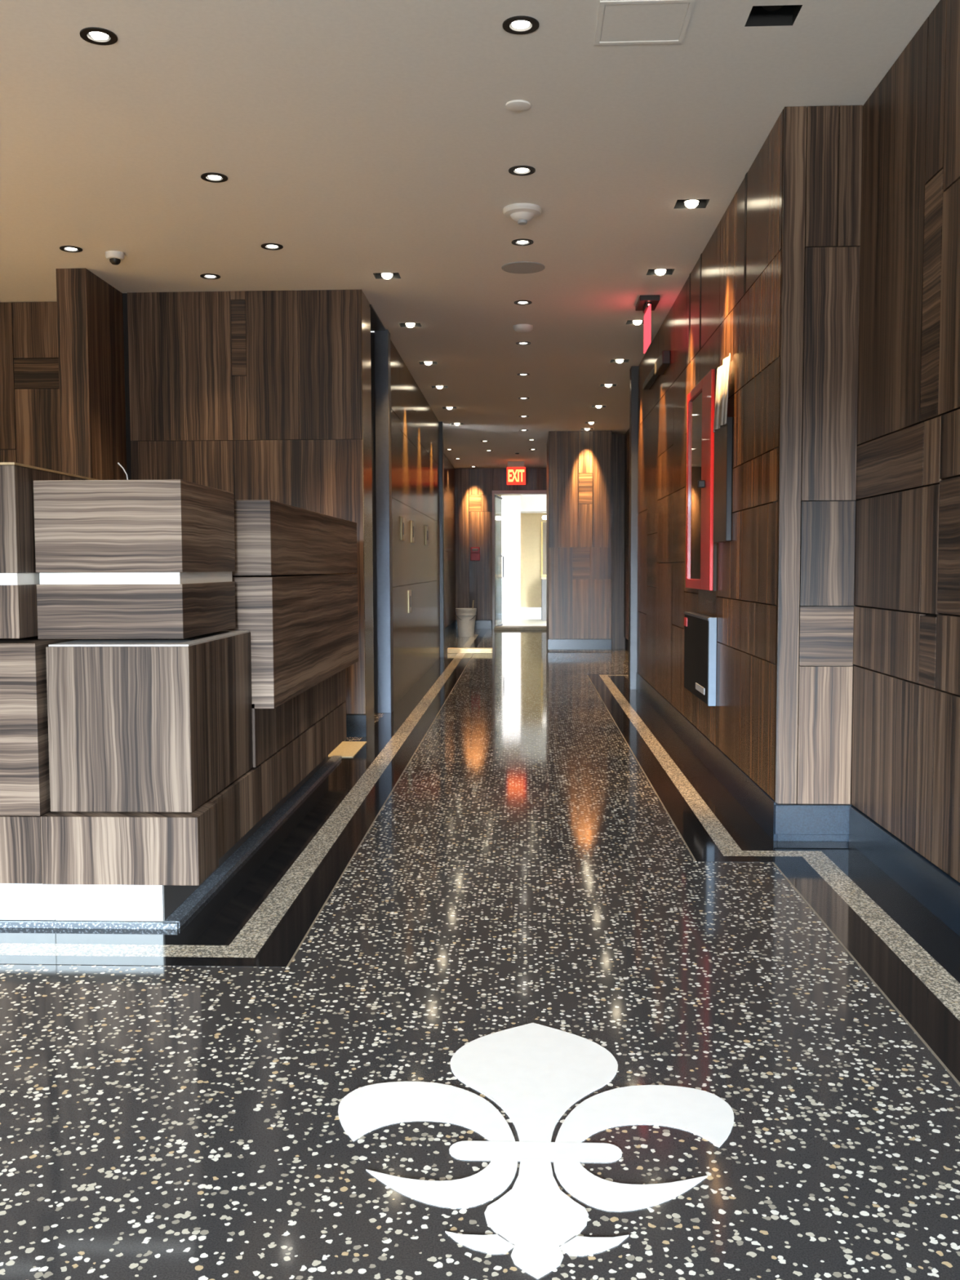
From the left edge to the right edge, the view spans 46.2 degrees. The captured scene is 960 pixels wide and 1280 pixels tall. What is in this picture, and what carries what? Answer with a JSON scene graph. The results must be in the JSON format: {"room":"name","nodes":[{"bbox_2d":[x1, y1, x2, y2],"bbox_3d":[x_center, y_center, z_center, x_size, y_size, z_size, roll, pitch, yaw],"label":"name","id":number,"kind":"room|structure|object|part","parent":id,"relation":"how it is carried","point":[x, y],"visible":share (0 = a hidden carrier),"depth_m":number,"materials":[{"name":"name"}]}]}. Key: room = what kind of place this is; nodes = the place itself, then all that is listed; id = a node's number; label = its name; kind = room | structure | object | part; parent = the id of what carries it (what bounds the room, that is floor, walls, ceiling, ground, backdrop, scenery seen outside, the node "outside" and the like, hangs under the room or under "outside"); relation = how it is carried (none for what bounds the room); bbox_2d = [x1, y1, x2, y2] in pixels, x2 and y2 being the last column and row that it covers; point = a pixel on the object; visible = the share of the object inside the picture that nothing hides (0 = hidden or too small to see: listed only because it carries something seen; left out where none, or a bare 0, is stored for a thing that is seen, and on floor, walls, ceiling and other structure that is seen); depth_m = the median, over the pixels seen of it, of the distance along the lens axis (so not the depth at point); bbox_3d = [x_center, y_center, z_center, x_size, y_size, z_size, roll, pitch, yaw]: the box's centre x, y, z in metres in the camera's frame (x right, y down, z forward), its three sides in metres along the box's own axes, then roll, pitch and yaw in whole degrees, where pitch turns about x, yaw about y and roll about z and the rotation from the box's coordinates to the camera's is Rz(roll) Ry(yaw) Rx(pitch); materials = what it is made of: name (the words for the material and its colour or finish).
{"room":"lobby","nodes":[
{"label":"lobby","id":0,"kind":"room"},
{"bbox_2d":[0,302,61,471],"bbox_3d":[-4.122,-0.814,7.664,3.350,2.870,0.140,0,4,2],"label":"wall","id":1,"kind":"structure","parent":0,"point":[30,422],"depth_m":7.49,"materials":[{"name":"brown wood"}]},
{"bbox_2d":[55,268,127,479],"bbox_3d":[-2.390,-0.790,7.195,0.180,2.870,0.940,0,4,2],"label":"wall","id":2,"kind":"structure","parent":0,"point":[90,310],"depth_m":6.71,"materials":[{"name":"brown wood"}]},
{"bbox_2d":[122,289,365,715],"bbox_3d":[-1.523,-0.811,7.475,1.559,2.870,0.390,0,4,2],"label":"wall","id":3,"kind":"structure","parent":0,"point":[248,394],"depth_m":7.23,"materials":[{"name":"brown"}]},
{"bbox_2d":[346,715,366,737],"bbox_3d":[-1.513,0.561,7.365,1.546,0.145,0.025,0,4,2],"label":"baseboard","id":4,"kind":"structure","parent":3,"relation":"attached to","point":[356,725],"depth_m":7.32,"materials":[{"name":"black stone"}]},
{"bbox_2d":[360,289,374,735],"bbox_3d":[-0.747,-0.813,7.456,0.012,2.870,0.405,0,4,2],"label":"trim","id":5,"kind":"structure","parent":3,"relation":"attached to","point":[366,306],"depth_m":7.44,"materials":[{"name":"brown metal"}]},
{"bbox_2d":[370,332,377,712],"bbox_3d":[-0.896,-0.842,8.075,0.205,2.850,0.860,0,4,2],"label":"wall","id":6,"kind":"structure","parent":0,"point":[372,338],"depth_m":8.46,"materials":[{"name":"brown metal"}]},
{"bbox_2d":[370,304,386,331],"bbox_3d":[-0.860,-2.277,7.971,0.288,0.011,0.800,0,4,2],"label":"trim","id":7,"kind":"structure","parent":6,"relation":"attached to","point":[376,324],"depth_m":8.08,"materials":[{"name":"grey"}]},
{"bbox_2d":[390,339,439,706],"bbox_3d":[-0.675,-1.051,11.161,0.160,2.870,5.140,0,4,2],"label":"wall","id":8,"kind":"structure","parent":0,"point":[415,426],"depth_m":10.44,"materials":[{"name":"brown wood"}]},
{"bbox_2d":[373,329,393,713],"bbox_3d":[-0.727,-0.880,8.522,0.103,2.868,0.150,0,4,2],"label":"trim","id":9,"kind":"structure","parent":8,"relation":"attached to","point":[382,338],"depth_m":8.46,"materials":[{"name":"metal"}]},
{"bbox_2d":[400,515,404,541],"bbox_3d":[-0.652,-0.939,9.493,0.018,0.200,0.200,0,4,2],"label":"wall plate","id":10,"kind":"object","parent":8,"relation":"attached to","point":[402,518],"visible":1,"depth_m":9.40,"materials":[{"name":"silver metal"}]},
{"bbox_2d":[407,590,411,613],"bbox_3d":[-0.628,-0.345,10.082,0.018,0.200,0.200,0,4,2],"label":"wall plate","id":11,"kind":"object","parent":8,"relation":"attached to","point":[409,592],"visible":1,"depth_m":9.99,"materials":[{"name":"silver metal"}]},
{"bbox_2d":[410,520,414,542],"bbox_3d":[-0.619,-0.994,10.340,0.018,0.200,0.200,0,4,2],"label":"wall plate","id":12,"kind":"object","parent":8,"relation":"attached to","point":[412,533],"visible":1,"depth_m":10.29,"materials":[{"name":"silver metal"}]},
{"bbox_2d":[425,525,428,545],"bbox_3d":[-0.559,-1.100,11.835,0.018,0.200,0.200,0,4,2],"label":"wall plate","id":13,"kind":"object","parent":8,"relation":"attached to","point":[426,526],"visible":1,"depth_m":11.74,"materials":[{"name":"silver metal"}]},
{"bbox_2d":[439,422,444,657],"bbox_3d":[-0.507,-1.221,13.816,0.122,2.868,0.170,0,4,2],"label":"trim","id":14,"kind":"structure","parent":8,"relation":"attached to","point":[441,424],"depth_m":13.74,"materials":[{"name":"grey metal"}]},
{"bbox_2d":[443,453,455,627],"bbox_3d":[-0.643,-1.432,17.083,0.150,2.870,6.400,0,4,2],"label":"wall","id":15,"kind":"structure","parent":0,"point":[449,470],"depth_m":18.62,"materials":[{"name":"black"}]},
{"bbox_2d":[444,620,456,638],"bbox_3d":[-0.563,-0.074,17.117,0.015,0.155,6.240,0,4,2],"label":"baseboard","id":16,"kind":"structure","parent":15,"relation":"attached to","point":[451,628],"depth_m":18.65,"materials":[{"name":"black stone"}]},
{"bbox_2d":[0,0,940,468],"bbox_3d":[-2.032,-2.203,6.784,7.800,0.001,27.050,0,4,2],"label":"ceiling","id":17,"kind":"structure","parent":0,"point":[358,139],"depth_m":4.83,"materials":[{"name":"paint"}]},
{"bbox_2d":[59,245,82,252],"bbox_3d":[-2.265,-2.189,6.228,0.120,0.054,0.120,0,4,2],"label":"recessed light","id":18,"kind":"object","parent":17,"relation":"in","point":[65,248],"visible":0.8,"depth_m":6.23,"materials":[{"name":"black metal"}]},
{"bbox_2d":[80,26,117,45],"bbox_3d":[-1.268,-2.033,3.741,0.120,0.054,0.120,0,4,2],"label":"recessed light","id":19,"kind":"object","parent":17,"relation":"in","point":[98,36],"visible":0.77,"depth_m":3.74,"materials":[{"name":"black metal"}]},
{"bbox_2d":[105,250,124,265],"bbox_3d":[-2.050,-2.141,6.322,0.104,0.064,0.104,0,4,2],"label":"dome camera","id":20,"kind":"object","parent":17,"relation":"attached to","point":[115,257],"visible":1,"depth_m":6.29,"materials":[{"name":"white plastic"}]},
{"bbox_2d":[200,273,220,279],"bbox_3d":[-1.635,-2.230,6.822,0.120,0.054,0.120,0,4,2],"label":"recessed light","id":21,"kind":"object","parent":17,"relation":"in","point":[207,276],"visible":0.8,"depth_m":6.81,"materials":[{"name":"black metal"}]},
{"bbox_2d":[200,172,227,182],"bbox_3d":[-1.204,-2.120,5.096,0.120,0.054,0.120,0,4,2],"label":"recessed light","id":22,"kind":"object","parent":17,"relation":"in","point":[210,176],"visible":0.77,"depth_m":5.09,"materials":[{"name":"black metal"}]},
{"bbox_2d":[261,243,283,249],"bbox_3d":[-1.145,-2.191,6.193,0.120,0.054,0.120,0,4,2],"label":"recessed light","id":23,"kind":"object","parent":17,"relation":"in","point":[266,246],"visible":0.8,"depth_m":6.19,"materials":[{"name":"black metal"}]},
{"bbox_2d":[373,272,400,279],"bbox_3d":[-0.564,-2.246,6.828,0.156,0.110,0.136,0,4,2],"label":"recessed light","id":24,"kind":"object","parent":17,"relation":"in","point":[377,275],"visible":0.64,"depth_m":6.89,"materials":[{"name":"black metal"}]},
{"bbox_2d":[399,323,421,328],"bbox_3d":[-0.509,-2.335,8.214,0.156,0.110,0.136,0,4,2],"label":"recessed light","id":25,"kind":"object","parent":17,"relation":"in","point":[402,325],"visible":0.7,"depth_m":8.28,"materials":[{"name":"black metal"}]},
{"bbox_2d":[418,361,437,365],"bbox_3d":[-0.448,-2.433,9.739,0.156,0.110,0.136,0,4,2],"label":"recessed light","id":26,"kind":"object","parent":17,"relation":"in","point":[428,363],"visible":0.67,"depth_m":9.80,"materials":[{"name":"black metal"}]},
{"bbox_2d":[431,386,448,389],"bbox_3d":[-0.396,-2.517,11.036,0.156,0.110,0.136,0,4,2],"label":"recessed light","id":27,"kind":"object","parent":17,"relation":"in","point":[433,387],"visible":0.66,"depth_m":11.10,"materials":[{"name":"black metal"}]},
{"bbox_2d":[442,407,457,409],"bbox_3d":[-0.338,-2.610,12.482,0.156,0.110,0.136,0,4,2],"label":"recessed light","id":28,"kind":"object","parent":17,"relation":"in","point":[448,408],"visible":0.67,"depth_m":12.55,"materials":[{"name":"black metal"}]},
{"bbox_2d":[506,461,525,484],"bbox_3d":[0.606,-2.795,18.860,0.317,0.384,0.100,0,4,2],"label":"exit sign","id":29,"kind":"object","parent":17,"relation":"hanging from","point":[516,470],"visible":1,"depth_m":18.83,"materials":[{"name":"red plastic"}]},
{"bbox_2d":[505,99,530,111],"bbox_3d":[0.146,-2.047,4.315,0.096,0.009,0.096,0,4,2],"label":"cover plate","id":30,"kind":"object","parent":17,"relation":"attached to","point":[517,105],"visible":1,"depth_m":4.30,"materials":[{"name":"plastic"}]},
{"bbox_2d":[502,15,539,34],"bbox_3d":[0.133,-2.033,3.675,0.120,0.056,0.120,0,4,2],"label":"recessed light","id":31,"kind":"object","parent":17,"relation":"in","point":[520,24],"visible":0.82,"depth_m":3.67,"materials":[{"name":"black metal"}]},
{"bbox_2d":[508,165,535,175],"bbox_3d":[0.187,-2.119,5.021,0.120,0.056,0.120,0,4,2],"label":"recessed light","id":32,"kind":"object","parent":17,"relation":"in","point":[517,170],"visible":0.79,"depth_m":5.02,"materials":[{"name":"black metal"}]},
{"bbox_2d":[502,203,542,225],"bbox_3d":[0.210,-2.098,5.573,0.196,0.070,0.196,0,4,2],"label":"smoke detector","id":33,"kind":"object","parent":17,"relation":"attached to","point":[521,213],"visible":1,"depth_m":5.52,"materials":[{"name":"white plastic"}]},
{"bbox_2d":[501,261,544,273],"bbox_3d":[0.255,-2.199,6.648,0.256,0.006,0.256,0,4,2],"label":"ceiling speaker","id":34,"kind":"object","parent":17,"relation":"attached to","point":[521,267],"visible":1,"depth_m":6.63,"materials":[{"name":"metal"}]},
{"bbox_2d":[512,324,533,333],"bbox_3d":[0.317,-2.284,8.274,0.150,0.045,0.150,0,4,2],"label":"ceiling sensor","id":35,"kind":"object","parent":17,"relation":"attached to","point":[521,328],"visible":1,"depth_m":8.23,"materials":[{"name":"white plastic"}]},
{"bbox_2d":[511,238,533,245],"bbox_3d":[0.231,-2.191,6.128,0.120,0.056,0.120,0,4,2],"label":"recessed light","id":36,"kind":"object","parent":17,"relation":"in","point":[522,242],"visible":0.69,"depth_m":6.12,"materials":[{"name":"black metal"}]},
{"bbox_2d":[514,300,532,305],"bbox_3d":[0.287,-2.280,7.524,0.120,0.056,0.120,0,4,2],"label":"recessed light","id":37,"kind":"object","parent":17,"relation":"in","point":[517,302],"visible":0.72,"depth_m":7.51,"materials":[{"name":"black metal"}]},
{"bbox_2d":[515,341,530,345],"bbox_3d":[0.342,-2.369,8.890,0.120,0.056,0.120,0,4,2],"label":"recessed light","id":38,"kind":"object","parent":17,"relation":"in","point":[522,343],"visible":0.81,"depth_m":8.88,"materials":[{"name":"black metal"}]},
{"bbox_2d":[516,373,529,375],"bbox_3d":[0.399,-2.461,10.325,0.120,0.056,0.120,0,4,2],"label":"recessed light","id":39,"kind":"object","parent":17,"relation":"in","point":[519,374],"visible":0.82,"depth_m":10.31,"materials":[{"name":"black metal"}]},
{"bbox_2d":[591,405,605,408],"bbox_3d":[1.311,-2.612,12.415,0.156,0.110,0.136,0,4,2],"label":"recessed light","id":40,"kind":"object","parent":17,"relation":"in","point":[597,406],"visible":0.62,"depth_m":12.48,"materials":[{"name":"black metal"}]},
{"bbox_2d":[600,384,616,387],"bbox_3d":[1.253,-2.518,10.970,0.156,0.110,0.136,0,4,2],"label":"recessed light","id":41,"kind":"object","parent":17,"relation":"in","point":[601,385],"visible":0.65,"depth_m":11.04,"materials":[{"name":"black metal"}]},
{"bbox_2d":[609,359,629,363],"bbox_3d":[1.201,-2.435,9.673,0.156,0.110,0.136,0,4,2],"label":"recessed light","id":42,"kind":"object","parent":17,"relation":"in","point":[618,361],"visible":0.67,"depth_m":9.73,"materials":[{"name":"black metal"}]},
{"bbox_2d":[626,320,644,324],"bbox_3d":[1.140,-2.337,8.148,0.156,0.110,0.136,0,4,2],"label":"recessed light","id":43,"kind":"object","parent":17,"relation":"in","point":[628,322],"visible":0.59,"depth_m":8.15,"materials":[{"name":"black metal"}]},
{"bbox_2d":[594,0,695,44],"bbox_3d":[0.530,-2.008,3.660,0.298,0.004,0.290,0,4,2],"label":"access panel","id":44,"kind":"object","parent":17,"relation":"attached to","point":[624,21],"visible":1,"depth_m":3.65,"materials":[{"name":"paint"}]},
{"bbox_2d":[635,294,659,353],"bbox_3d":[1.114,-2.101,7.492,0.130,0.314,0.360,0,4,2],"label":"exit sign","id":45,"kind":"object","parent":17,"relation":"hanging from","point":[646,304],"visible":1,"depth_m":7.42,"materials":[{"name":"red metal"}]},
{"bbox_3d":[1.114,-2.069,7.494,0.010,0.250,0.360,0,4,2],"label":"panel","id":46,"kind":"part","parent":45,"relation":"part of","materials":[{"name":"red plastic"}]},
{"bbox_2d":[646,268,675,275],"bbox_3d":[1.085,-2.247,6.762,0.156,0.110,0.136,0,4,2],"label":"recessed light","id":47,"kind":"object","parent":17,"relation":"in","point":[667,271],"visible":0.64,"depth_m":6.83,"materials":[{"name":"black metal"}]},
{"bbox_2d":[673,199,709,208],"bbox_3d":[1.034,-2.166,5.495,0.156,0.110,0.136,0,4,2],"label":"recessed light","id":48,"kind":"object","parent":17,"relation":"in","point":[685,203],"visible":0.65,"depth_m":5.56,"materials":[{"name":"black metal"}]},
{"bbox_2d":[744,4,802,26],"bbox_3d":[0.944,-2.055,3.621,0.156,0.090,0.136,0,4,2],"label":"box","id":49,"kind":"object","parent":17,"relation":"attached to","point":[785,15],"visible":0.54,"depth_m":3.69,"materials":[{"name":"black metal"}]},
{"bbox_2d":[761,5,782,10],"bbox_3d":[0.944,-2.069,3.620,0.090,0.059,0.090,0,4,2],"label":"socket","id":50,"kind":"object","parent":49,"relation":"attached to","point":[766,7],"depth_m":3.63,"materials":[{"name":"black"}]},
{"bbox_2d":[0,618,959,1279],"bbox_3d":[-1.847,0.571,8.836,8.000,0.060,30.800,0,4,2],"label":"floor","id":51,"kind":"structure","parent":0,"point":[523,866],"depth_m":2.56,"materials":[{"name":"black stone"}]},
{"bbox_2d":[0,462,358,929],"bbox_3d":[-1.967,0.082,4.938,2.473,1.416,3.120,0,4,2],"label":"reception desk","id":52,"kind":"object","parent":51,"relation":"on","point":[175,655],"depth_m":3.46,"materials":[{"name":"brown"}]},
{"bbox_2d":[117,462,128,479],"bbox_3d":[-1.248,-0.571,3.952,0.013,0.102,0.051,2,4,34],"label":"cable","id":53,"kind":"object","parent":52,"relation":"on","point":[117,463],"visible":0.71,"depth_m":3.94,"materials":[{"name":"white plastic"}]},
{"bbox_3d":[-1.052,0.533,4.951,0.500,0.203,2.714,0,4,2],"label":"plinth panel","id":54,"kind":"part","parent":52,"relation":"part of","materials":[{"name":"brown wood"}]},
{"bbox_3d":[-1.041,0.287,5.235,0.500,0.237,2.120,0,4,2],"label":"panel","id":55,"kind":"part","parent":52,"relation":"part of","materials":[{"name":"brown wood"}]},
{"bbox_2d":[0,634,478,957],"bbox_3d":[-2.995,0.408,10.972,5.335,0.003,15.410,0,4,2],"label":"trim","id":56,"kind":"structure","parent":51,"relation":"in","point":[251,939],"depth_m":3.78,"materials":[{"name":"beige stone"}]},
{"bbox_2d":[0,628,488,967],"bbox_3d":[-2.910,0.355,11.783,5.440,0.003,17.180,0,4,2],"label":"trim","id":57,"kind":"structure","parent":51,"relation":"in","point":[219,920],"depth_m":3.99,"materials":[{"name":"black stone"}]},
{"bbox_2d":[328,741,366,757],"bbox_3d":[-0.807,0.662,6.829,0.160,0.005,0.570,0,4,2],"label":"cardboard sheet","id":58,"kind":"object","parent":51,"relation":"on","point":[345,748],"visible":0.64,"depth_m":6.82,"materials":[{"name":"beige cardboard"}]},
{"bbox_2d":[455,608,476,636],"bbox_3d":[-0.223,-0.283,18.042,0.340,0.450,0.336,0,4,2],"label":"bucket","id":59,"kind":"object","parent":51,"relation":"on","point":[465,617],"visible":1,"depth_m":17.93,"materials":[{"name":"plastic"}]},
{"bbox_2d":[447,648,493,653],"bbox_3d":[-0.128,0.136,14.546,0.580,0.061,0.140,0,4,2],"label":"board","id":60,"kind":"object","parent":51,"relation":"on","point":[449,650],"visible":1,"depth_m":14.48,"materials":[{"name":"beige wood"}]},
{"bbox_2d":[493,626,546,630],"bbox_3d":[0.741,-0.213,20.059,0.965,0.045,0.590,0,4,2],"label":"threshold","id":61,"kind":"object","parent":51,"relation":"on","point":[496,628],"visible":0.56,"depth_m":19.78,"materials":[{"name":"grey metal"}]},
{"bbox_2d":[337,1022,733,1279],"bbox_3d":[0.109,0.957,2.229,0.758,0.002,0.731,-4,5,-45],"label":"floor emblem","id":62,"kind":"object","parent":51,"relation":"on","point":[534,1072],"depth_m":2.22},
{"bbox_3d":[0.097,0.977,1.932,0.177,0.002,0.380,0,4,2],"label":"stem","id":63,"kind":"part","parent":62,"relation":"part of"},
{"bbox_2d":[540,577,546,620],"bbox_3d":[1.517,-0.870,23.581,0.475,0.900,0.700,0,4,2],"label":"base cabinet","id":64,"kind":"object","parent":51,"relation":"on","point":[543,579],"visible":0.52,"depth_m":23.27,"materials":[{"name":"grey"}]},
{"bbox_2d":[286,653,959,1086],"bbox_3d":[0.294,0.844,4.004,1.585,0.003,20.900,0,4,2],"label":"trim","id":65,"kind":"structure","parent":51,"relation":"in","point":[956,1080],"depth_m":3.68,"materials":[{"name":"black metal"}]},
{"bbox_2d":[586,673,959,1082],"bbox_3d":[1.075,0.933,2.584,0.660,0.003,18.120,0,4,2],"label":"trim","id":66,"kind":"structure","parent":51,"relation":"in","point":[933,1021],"depth_m":3.96,"materials":[{"name":"black stone"}]},
{"bbox_2d":[599,675,959,1021],"bbox_3d":[1.131,0.936,2.532,0.545,0.003,18.020,0,4,2],"label":"trim","id":67,"kind":"structure","parent":51,"relation":"in","point":[930,972],"depth_m":3.93,"materials":[{"name":"beige stone"}]},
{"bbox_2d":[771,105,862,805],"bbox_3d":[1.341,-0.628,4.479,0.318,2.870,0.120,0,4,2],"label":"wall pier","id":68,"kind":"object","parent":51,"relation":"on","point":[822,145],"visible":0.95,"depth_m":4.41,"materials":[{"name":"black wood"}]},
{"bbox_2d":[773,804,851,841],"bbox_3d":[1.331,0.733,4.504,0.302,0.150,0.026,0,4,2],"label":"baseboard","id":69,"kind":"object","parent":68,"relation":"attached to","point":[792,822],"visible":1,"depth_m":4.49,"materials":[{"name":"black stone"}]},
{"bbox_2d":[454,467,546,628],"bbox_3d":[0.857,-1.637,20.188,2.900,2.870,0.140,0,4,2],"label":"wall","id":70,"kind":"structure","parent":0,"point":[473,487],"depth_m":20.13,"materials":[{"name":"black wood"}]},
{"bbox_2d":[456,620,491,629],"bbox_3d":[-0.120,-0.277,20.240,0.660,0.155,0.030,0,4,2],"label":"baseboard","id":71,"kind":"structure","parent":70,"relation":"attached to","point":[478,624],"depth_m":20.22,"materials":[{"name":"black stone"}]},
{"bbox_2d":[470,546,479,560],"bbox_3d":[-0.086,-1.540,20.128,0.170,0.240,0.071,0,4,2],"label":"fire alarm","id":72,"kind":"object","parent":70,"relation":"attached to","point":[473,557],"visible":1,"depth_m":20.12,"materials":[{"name":"red plastic"}]},
{"bbox_2d":[494,494,504,626],"bbox_3d":[0.369,-1.444,20.713,0.092,2.395,0.776,0,4,10],"label":"door","id":73,"kind":"structure","parent":70,"relation":"in","point":[498,500],"depth_m":20.70,"materials":[{"name":"white"}]},
{"bbox_3d":[0.415,-1.356,20.909,0.067,0.442,0.024,0,4,-3],"label":"pull handle","id":74,"kind":"part","parent":73,"relation":"part of","materials":[{"name":"metal"}]},
{"bbox_2d":[492,489,546,629],"bbox_3d":[0.765,-1.436,20.185,1.085,2.470,0.220,0,4,2],"label":"trim","id":75,"kind":"structure","parent":70,"relation":"attached to","point":[534,491],"depth_m":20.09,"materials":[{"name":"white"}]},
{"bbox_2d":[496,494,546,619],"bbox_3d":[0.858,-1.944,23.952,3.800,3.000,0.115,0,4,2],"label":"wall","id":76,"kind":"structure","parent":0,"point":[531,523],"depth_m":23.92,"materials":[{"name":"beige paint"}]},
{"bbox_2d":[501,495,520,619],"bbox_3d":[0.658,-1.749,23.885,0.406,2.620,0.050,0,4,2],"label":"window","id":77,"kind":"structure","parent":76,"relation":"in","point":[511,513],"depth_m":23.86,"materials":[{"name":"glass"}]},
{"bbox_2d":[541,521,546,576],"bbox_3d":[1.427,-1.930,23.852,0.255,1.160,0.050,0,4,2],"label":"framed board","id":78,"kind":"object","parent":76,"relation":"attached to","point":[543,524],"visible":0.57,"depth_m":23.84,"materials":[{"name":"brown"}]},
{"bbox_3d":[1.314,-1.950,23.856,0.030,1.120,0.050,0,4,2],"label":"frame","id":79,"kind":"part","parent":78,"relation":"part of","materials":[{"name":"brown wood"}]},
{"bbox_2d":[520,494,546,513],"bbox_3d":[0.781,-2.950,22.067,4.000,0.750,3.750,0,4,2],"label":"ceiling","id":80,"kind":"structure","parent":0,"point":[529,504],"depth_m":23.04,"materials":[{"name":"white"}]},
{"bbox_2d":[546,431,625,650],"bbox_3d":[1.501,-1.338,15.499,1.138,2.870,1.600,0,4,2],"label":"wall","id":81,"kind":"structure","parent":0,"point":[585,469],"depth_m":14.72,"materials":[{"name":"black wood"}]},
{"bbox_2d":[547,639,611,649],"bbox_3d":[1.311,0.059,14.789,0.835,0.135,0.030,0,4,2],"label":"baseboard","id":82,"kind":"structure","parent":81,"relation":"attached to","point":[553,644],"depth_m":14.77,"materials":[{"name":"grey metal"}]},
{"bbox_2d":[623,109,814,804],"bbox_3d":[1.646,-0.979,9.910,0.501,2.870,10.980,0,4,2],"label":"wall","id":83,"kind":"structure","parent":0,"point":[730,301],"depth_m":5.45,"materials":[{"name":"brown wood"}]},
{"bbox_2d":[628,366,638,689],"bbox_3d":[1.384,-0.988,10.090,0.080,2.868,0.160,0,4,2],"label":"trim","id":84,"kind":"structure","parent":83,"relation":"attached to","point":[633,382],"depth_m":10.02,"materials":[{"name":"grey metal"}]},
{"bbox_2d":[643,350,670,389],"bbox_3d":[1.309,-1.988,8.409,0.056,0.090,1.370,0,4,2],"label":"wall sign","id":85,"kind":"object","parent":83,"relation":"in","point":[663,362],"depth_m":8.02,"materials":[{"name":"black metal"}]},
{"bbox_3d":[1.323,-2.021,8.642,0.046,0.055,0.900,0,4,2],"label":"arm","id":86,"kind":"part","parent":85,"relation":"part of","materials":[{"name":"black metal"}]},
{"bbox_2d":[684,611,716,706],"bbox_3d":[1.228,0.086,6.320,0.048,0.464,0.890,0,4,2],"label":"wall heater","id":87,"kind":"object","parent":83,"relation":"attached to","point":[700,630],"visible":1,"depth_m":6.12,"materials":[{"name":"black metal"}]},
{"bbox_3d":[1.230,-0.135,6.308,0.044,0.013,0.885,0,4,2],"label":"rail","id":88,"kind":"part","parent":87,"relation":"part of","materials":[{"name":"metal"}]},
{"bbox_3d":[1.200,0.265,6.137,0.004,0.035,0.300,0,4,2],"label":"label plate","id":89,"kind":"part","parent":87,"relation":"part of","materials":[{"name":"silver metal"}]},
{"bbox_3d":[1.215,0.115,5.883,0.040,0.464,0.015,0,4,2],"label":"panel","id":90,"kind":"part","parent":87,"relation":"part of","materials":[{"name":"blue metal"}]},
{"bbox_2d":[685,368,717,591],"bbox_3d":[1.217,-0.860,6.302,0.070,1.150,0.915,0,4,2],"label":"picture frame","id":91,"kind":"object","parent":83,"relation":"attached to","point":[700,548],"visible":0.98,"depth_m":6.20,"materials":[{"name":"red ceramic"}]},
{"bbox_3d":[1.244,-0.872,6.443,0.012,1.045,0.520,0,4,2],"label":"glass pane","id":92,"kind":"part","parent":91,"relation":"part of","materials":[{"name":"brown"}]},
{"bbox_2d":[635,672,777,840],"bbox_3d":[1.298,0.549,7.304,0.016,0.158,5.600,0,4,2],"label":"baseboard","id":93,"kind":"structure","parent":83,"relation":"attached to","point":[756,802],"depth_m":5.82,"materials":[{"name":"grey metal"}]},
{"bbox_2d":[713,352,733,542],"bbox_3d":[1.200,-0.938,5.603,0.047,0.895,0.390,0,4,2],"label":"wall display","id":94,"kind":"object","parent":83,"relation":"attached to","point":[722,424],"visible":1,"depth_m":5.51,"materials":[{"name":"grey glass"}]},
{"bbox_2d":[850,0,959,882],"bbox_3d":[1.360,-0.275,-1.015,0.200,2.870,11.320,0,4,2],"label":"wall","id":95,"kind":"structure","parent":0,"point":[905,765],"depth_m":3.76,"materials":[{"name":"black wood"}]},
{"bbox_2d":[848,805,959,936],"bbox_3d":[1.262,1.087,-0.991,0.020,0.148,10.984,0,4,2],"label":"baseboard","id":96,"kind":"structure","parent":95,"relation":"attached to","point":[934,888],"depth_m":3.79,"materials":[{"name":"grey metal"}]}
]}

